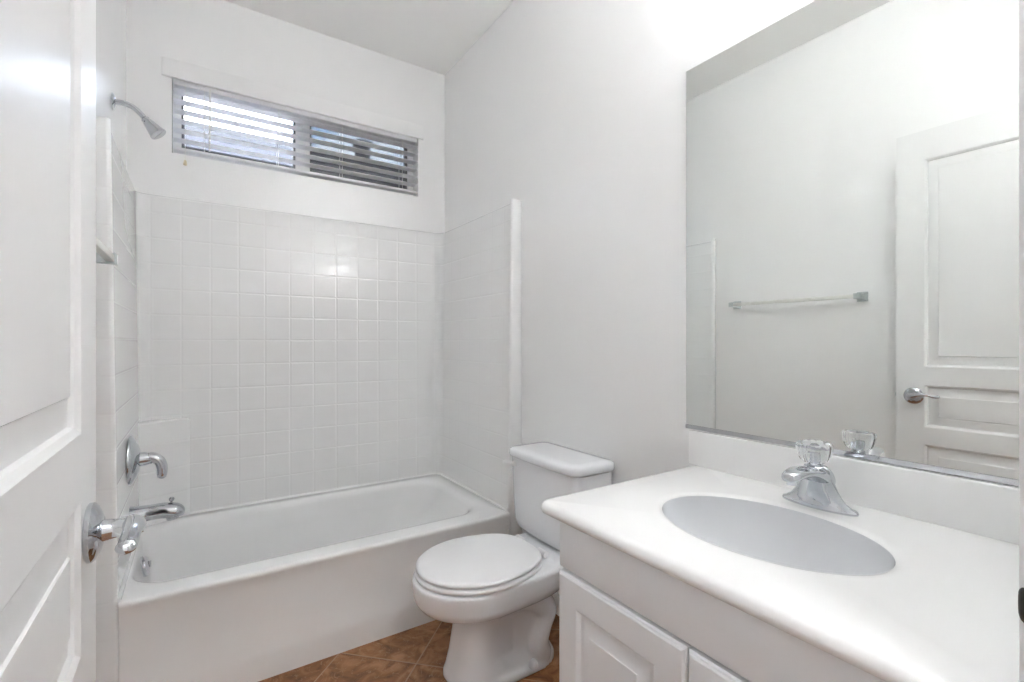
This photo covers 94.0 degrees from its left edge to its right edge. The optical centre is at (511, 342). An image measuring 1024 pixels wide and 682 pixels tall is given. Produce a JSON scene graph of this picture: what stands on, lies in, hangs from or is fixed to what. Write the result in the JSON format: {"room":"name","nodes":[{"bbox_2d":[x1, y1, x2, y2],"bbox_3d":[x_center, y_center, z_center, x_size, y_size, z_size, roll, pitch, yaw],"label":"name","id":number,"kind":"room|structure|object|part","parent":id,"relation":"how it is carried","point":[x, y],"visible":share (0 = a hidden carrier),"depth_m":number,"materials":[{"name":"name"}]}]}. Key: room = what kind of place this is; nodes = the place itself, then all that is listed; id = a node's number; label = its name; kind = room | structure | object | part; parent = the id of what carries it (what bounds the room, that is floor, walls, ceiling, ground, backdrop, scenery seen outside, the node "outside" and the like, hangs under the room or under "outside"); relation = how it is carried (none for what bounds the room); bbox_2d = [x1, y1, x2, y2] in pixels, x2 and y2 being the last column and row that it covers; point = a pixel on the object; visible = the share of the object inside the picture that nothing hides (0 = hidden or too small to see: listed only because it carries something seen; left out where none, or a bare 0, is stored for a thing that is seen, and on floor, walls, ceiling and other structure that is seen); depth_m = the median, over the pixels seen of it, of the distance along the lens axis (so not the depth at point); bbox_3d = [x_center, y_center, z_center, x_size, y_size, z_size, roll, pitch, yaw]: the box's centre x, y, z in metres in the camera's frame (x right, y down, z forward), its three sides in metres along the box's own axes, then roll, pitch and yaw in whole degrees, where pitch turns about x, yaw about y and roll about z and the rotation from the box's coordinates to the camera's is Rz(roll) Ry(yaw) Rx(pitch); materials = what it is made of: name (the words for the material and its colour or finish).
{"room":"bathroom","nodes":[
{"label":"bathroom","id":0,"kind":"room"},
{"bbox_2d":[96,0,125,166],"bbox_3d":[-1.079,-0.249,1.038,0.140,2.786,2.716,0,0,-33],"label":"wall","id":1,"kind":"structure","parent":0,"point":[110,14],"depth_m":1.75,"materials":[{"name":"white paint"}]},
{"bbox_2d":[96,237,117,264],"bbox_3d":[-0.934,-0.228,1.016,0.076,0.048,0.713,0,0,-33],"label":"towel bar","id":2,"kind":"object","parent":1,"relation":"attached to","point":[103,255],"visible":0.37,"depth_m":1.25,"materials":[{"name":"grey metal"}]},
{"bbox_3d":[-1.118,-0.228,1.293,0.076,0.048,0.048,0,0,-33],"label":"post","id":3,"kind":"part","parent":2,"relation":"part of","materials":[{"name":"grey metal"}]},
{"bbox_2d":[111,93,165,139],"bbox_3d":[-1.389,-0.838,1.780,0.162,0.140,0.060,0,0,-30],"label":"shower","id":4,"kind":"object","parent":1,"relation":"attached to","point":[155,131],"visible":1,"depth_m":1.78,"materials":[{"name":"silver metal"}]},
{"bbox_3d":[-1.413,-0.860,1.769,0.104,0.060,0.019,0,0,-33],"label":"shower arm","id":5,"kind":"part","parent":4,"relation":"part of","materials":[{"name":"silver metal"}]},
{"bbox_2d":[126,0,444,232],"bbox_3d":[-1.092,-0.249,2.573,1.530,2.786,0.140,0,0,-33],"label":"wall","id":6,"kind":"structure","parent":0,"point":[218,35],"depth_m":2.41,"materials":[{"name":"white paint"}]},
{"bbox_2d":[173,85,412,195],"bbox_3d":[-1.115,-1.042,2.602,1.195,0.352,0.054,0,0,-33],"label":"window","id":7,"kind":"structure","parent":6,"relation":"in","point":[176,125],"depth_m":2.72,"materials":[{"name":"plastic"}]},
{"bbox_3d":[-1.376,-1.054,2.429,0.501,0.308,0.028,0,0,-33],"label":"fixed sash","id":8,"kind":"part","parent":7,"relation":"part of","materials":[{"name":"grey"}]},
{"bbox_2d":[161,56,423,194],"bbox_3d":[-1.071,-1.054,2.526,1.264,0.476,0.070,0,0,-33],"label":"window blind","id":9,"kind":"object","parent":7,"relation":"attached to","point":[204,84],"visible":1,"depth_m":2.46,"materials":[{"name":"white paint"}]},
{"bbox_3d":[-1.464,-1.041,2.272,0.002,0.290,0.058,0,0,-33],"label":"ladder cord","id":10,"kind":"part","parent":9,"relation":"part of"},
{"bbox_3d":[-1.201,-1.041,2.446,0.002,0.290,0.058,0,0,-33],"label":"ladder cord","id":11,"kind":"part","parent":9,"relation":"part of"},
{"bbox_3d":[-1.070,-0.891,2.533,1.185,0.014,0.052,0,0,-33],"label":"rail","id":12,"kind":"part","parent":9,"relation":"part of","materials":[{"name":"white plastic"}]},
{"bbox_3d":[-0.938,-1.041,2.619,0.002,0.290,0.058,0,0,-33],"label":"ladder cord","id":13,"kind":"part","parent":9,"relation":"part of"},
{"bbox_3d":[-0.655,-1.041,2.807,0.002,0.290,0.058,0,0,-33],"label":"ladder cord","id":14,"kind":"part","parent":9,"relation":"part of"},
{"bbox_3d":[-0.876,-1.054,2.759,0.554,0.308,0.028,0,0,-33],"label":"sliding sash","id":15,"kind":"part","parent":7,"relation":"part of","materials":[{"name":"grey"}]},
{"bbox_2d":[223,0,513,74],"bbox_3d":[-0.348,-1.702,0.447,2.912,0.120,4.509,0,0,-33],"label":"ceiling","id":16,"kind":"structure","parent":0,"point":[433,35],"depth_m":2.45,"materials":[{"name":"white paint"}]},
{"bbox_2d":[259,614,558,681],"bbox_3d":[-0.348,1.204,0.447,2.912,0.120,4.509,0,0,-33],"label":"floor","id":17,"kind":"structure","parent":0,"point":[419,653],"depth_m":1.71,"materials":[{"name":"brown tile"}]},
{"bbox_2d":[96,116,521,681],"bbox_3d":[-0.818,0.240,2.159,1.528,1.800,0.852,0,0,-33],"label":"shower surround","id":18,"kind":"object","parent":17,"relation":"on","point":[265,355],"visible":0.85,"depth_m":2.31,"materials":[{"name":"white tile"}]},
{"bbox_3d":[-1.198,0.240,1.409,0.067,1.800,0.020,0,0,-33],"label":"edge trim","id":19,"kind":"part","parent":18,"relation":"part of","materials":[{"name":"white plastic"}]},
{"bbox_3d":[-1.403,0.099,1.712,0.060,1.490,0.712,0,0,-33],"label":"panel","id":20,"kind":"part","parent":18,"relation":"part of","materials":[{"name":"white tile"}]},
{"bbox_2d":[126,435,167,485],"bbox_3d":[-1.317,0.422,1.731,0.113,0.178,0.178,0,0,-33],"label":"shower valve","id":21,"kind":"object","parent":18,"relation":"attached to","point":[135,459],"visible":1,"depth_m":1.70,"materials":[{"name":"silver metal"}]},
{"bbox_3d":[-1.306,0.448,1.738,0.086,0.103,0.052,0,0,-33],"label":"lever","id":22,"kind":"part","parent":21,"relation":"part of","materials":[{"name":"silver metal"}]},
{"bbox_2d":[129,497,184,520],"bbox_3d":[-1.294,0.616,1.746,0.163,0.084,0.068,0,0,-33],"label":"spout","id":23,"kind":"object","parent":18,"relation":"attached to","point":[171,510],"visible":0.88,"depth_m":1.73,"materials":[{"name":"silver metal"}]},
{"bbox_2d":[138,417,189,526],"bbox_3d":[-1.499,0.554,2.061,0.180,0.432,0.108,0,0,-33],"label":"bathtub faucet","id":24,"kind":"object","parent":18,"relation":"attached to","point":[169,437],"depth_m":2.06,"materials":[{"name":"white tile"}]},
{"bbox_3d":[-1.014,0.099,2.455,1.528,1.490,0.142,0,0,-33],"label":"panel","id":25,"kind":"part","parent":18,"relation":"part of","materials":[{"name":"white tile"}]},
{"bbox_3d":[-0.187,0.099,2.515,0.082,1.490,0.712,0,0,-33],"label":"panel","id":26,"kind":"part","parent":18,"relation":"part of","materials":[{"name":"white tile"}]},
{"bbox_3d":[0.012,0.240,2.208,0.089,1.800,0.020,0,0,-33],"label":"edge trim","id":27,"kind":"part","parent":18,"relation":"part of","materials":[{"name":"white plastic"}]},
{"bbox_2d":[118,474,509,681],"bbox_3d":[-0.797,0.958,2.107,1.381,0.373,0.774,0,0,-33],"label":"bathtub","id":28,"kind":"object","parent":17,"relation":"on","point":[257,592],"visible":0.84,"depth_m":1.79,"materials":[{"name":"white ceramic"}]},
{"bbox_3d":[-1.342,0.821,1.750,0.032,0.073,0.074,0,0,-33],"label":"overflow plate","id":29,"kind":"part","parent":28,"relation":"part of","materials":[{"name":"silver metal"}]},
{"bbox_2d":[412,442,614,681],"bbox_3d":[-0.024,0.784,1.710,0.683,0.720,0.444,0,0,-33],"label":"toilet","id":30,"kind":"object","parent":17,"relation":"on","point":[495,591],"visible":0.94,"depth_m":1.62,"materials":[{"name":"white ceramic"}]},
{"bbox_3d":[-0.116,0.764,1.643,0.438,0.015,0.378,0,0,-33],"label":"seat","id":31,"kind":"part","parent":30,"relation":"part of","materials":[{"name":"plastic"}]},
{"bbox_3d":[-0.116,0.744,1.643,0.432,0.018,0.372,0,0,-33],"label":"lid","id":32,"kind":"part","parent":30,"relation":"part of","materials":[{"name":"plastic"}]},
{"bbox_3d":[-0.026,0.954,1.702,0.671,0.381,0.361,0,0,-33],"label":"bowl","id":33,"kind":"part","parent":30,"relation":"part of","materials":[{"name":"white ceramic"}]},
{"bbox_3d":[-0.009,0.489,1.940,0.023,0.026,0.077,0,0,-42],"label":"flush lever","id":34,"kind":"part","parent":30,"relation":"part of","materials":[{"name":"plastic"}]},
{"bbox_3d":[0.177,0.612,1.836,0.193,0.299,0.422,0,0,-33],"label":"tank","id":35,"kind":"part","parent":30,"relation":"part of","materials":[{"name":"white ceramic"}]},
{"bbox_3d":[0.175,0.443,1.835,0.215,0.037,0.434,0,0,-33],"label":"tank lid","id":36,"kind":"part","parent":30,"relation":"part of","materials":[{"name":"white ceramic"}]},
{"bbox_2d":[559,521,884,681],"bbox_3d":[0.541,0.773,0.941,0.578,0.742,0.719,0,0,-33],"label":"vanity cabinet","id":37,"kind":"object","parent":17,"relation":"on","point":[622,618],"visible":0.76,"depth_m":0.86,"materials":[{"name":"paint"}]},
{"bbox_3d":[0.204,0.771,0.945,0.018,0.515,0.337,0,0,-33],"label":"door","id":38,"kind":"part","parent":37,"relation":"part of","materials":[{"name":"paint"}]},
{"bbox_3d":[0.389,0.771,0.665,0.018,0.515,0.329,0,0,-33],"label":"door","id":39,"kind":"part","parent":37,"relation":"part of","materials":[{"name":"paint"}]},
{"bbox_2d":[541,430,1018,681],"bbox_3d":[0.523,0.396,0.967,0.603,0.256,0.803,0,0,-33],"label":"countertop","id":40,"kind":"structure","parent":37,"relation":"on","point":[922,585],"depth_m":0.89,"materials":[{"name":"stone"}]},
{"bbox_2d":[662,496,895,574],"bbox_3d":[0.507,0.450,0.966,0.312,0.149,0.430,0,0,-33],"label":"sink basin","id":41,"kind":"object","parent":40,"relation":"in","point":[782,537],"depth_m":1.06,"materials":[{"name":"white ceramic"}]},
{"bbox_2d":[781,439,858,516],"bbox_3d":[0.651,0.295,1.072,0.167,0.149,0.144,0,0,-7],"label":"faucet","id":42,"kind":"object","parent":40,"relation":"on","point":[813,481],"visible":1,"depth_m":1.04,"materials":[{"name":"silver metal"}]},
{"bbox_3d":[0.640,0.301,1.043,0.146,0.063,0.062,0,0,-33],"label":"spout","id":43,"kind":"part","parent":42,"relation":"part of","materials":[{"name":"silver metal"}]},
{"bbox_3d":[0.674,0.244,1.066,0.073,0.047,0.073,0,0,-33],"label":"knob","id":44,"kind":"part","parent":42,"relation":"part of","materials":[{"name":"white plastic"}]},
{"bbox_2d":[445,0,1018,593],"bbox_3d":[0.809,-0.249,1.210,0.140,2.786,4.509,0,0,-33],"label":"wall","id":45,"kind":"structure","parent":0,"point":[574,111],"depth_m":1.82,"materials":[{"name":"white paint"}]},
{"bbox_2d":[552,592,558,615],"bbox_3d":[0.306,1.101,1.835,0.012,0.085,0.885,0,0,-33],"label":"baseboard","id":46,"kind":"structure","parent":45,"relation":"attached to","point":[555,595],"depth_m":2.00,"materials":[{"name":"white paint"}]},
{"bbox_2d":[685,0,1018,485],"bbox_3d":[0.763,-0.287,1.144,0.008,1.104,0.808,0,0,-33],"label":"mirror","id":47,"kind":"object","parent":45,"relation":"attached to","point":[852,166],"visible":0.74,"depth_m":1.08,"materials":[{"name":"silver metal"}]},
{"bbox_2d":[689,430,1018,544],"bbox_3d":[0.767,0.320,1.127,0.020,0.103,0.803,0,0,-33],"label":"backsplash","id":48,"kind":"structure","parent":45,"relation":"attached to","point":[983,508],"depth_m":1.03,"materials":[{"name":"stone"}]},
{"bbox_3d":[0.341,-0.249,0.276,1.670,2.786,0.120,0,0,-33],"label":"wall","id":49,"kind":"structure","parent":0,"visible":0},
{"bbox_2d":[0,0,146,681],"bbox_3d":[-0.367,0.104,0.318,0.155,2.055,0.775,0,0,-33],"label":"door","id":50,"kind":"structure","parent":49,"relation":"in","point":[54,530],"depth_m":0.45,"materials":[{"name":"white paint"}]},
{"bbox_3d":[-0.470,0.234,0.574,0.045,0.031,0.114,0,0,-33],"label":"lever","id":51,"kind":"part","parent":50,"relation":"part of","materials":[{"name":"silver metal"}]},
{"bbox_2d":[1018,0,1023,681],"bbox_3d":[0.196,0.075,0.186,0.900,2.138,0.135,0,0,-33],"label":"trim","id":52,"kind":"structure","parent":49,"relation":"attached to","point":[1021,2],"depth_m":0.46,"materials":[{"name":"white paint"}]},
{"bbox_3d":[0.497,0.249,0.437,0.005,0.066,0.048,0,0,-29],"label":"strike plate","id":53,"kind":"part","parent":52,"relation":"part of","materials":[{"name":"metal"}]},
{"label":"outside","id":54,"kind":"structure","parent":0,"visible":0},
{"bbox_3d":[-5.173,1.244,11.467,28.000,0.100,19.161,0,0,-33],"label":"ground","id":55,"kind":"structure","parent":54,"visible":0},
{"bbox_2d":[184,125,291,167],"bbox_3d":[-2.971,-1.271,9.039,18.000,4.930,6.240,0,0,-33],"label":"neighbor house","id":56,"kind":"structure","parent":55,"relation":"on","point":[186,127],"depth_m":5.47,"materials":[{"name":"grey paint"}]}
]}

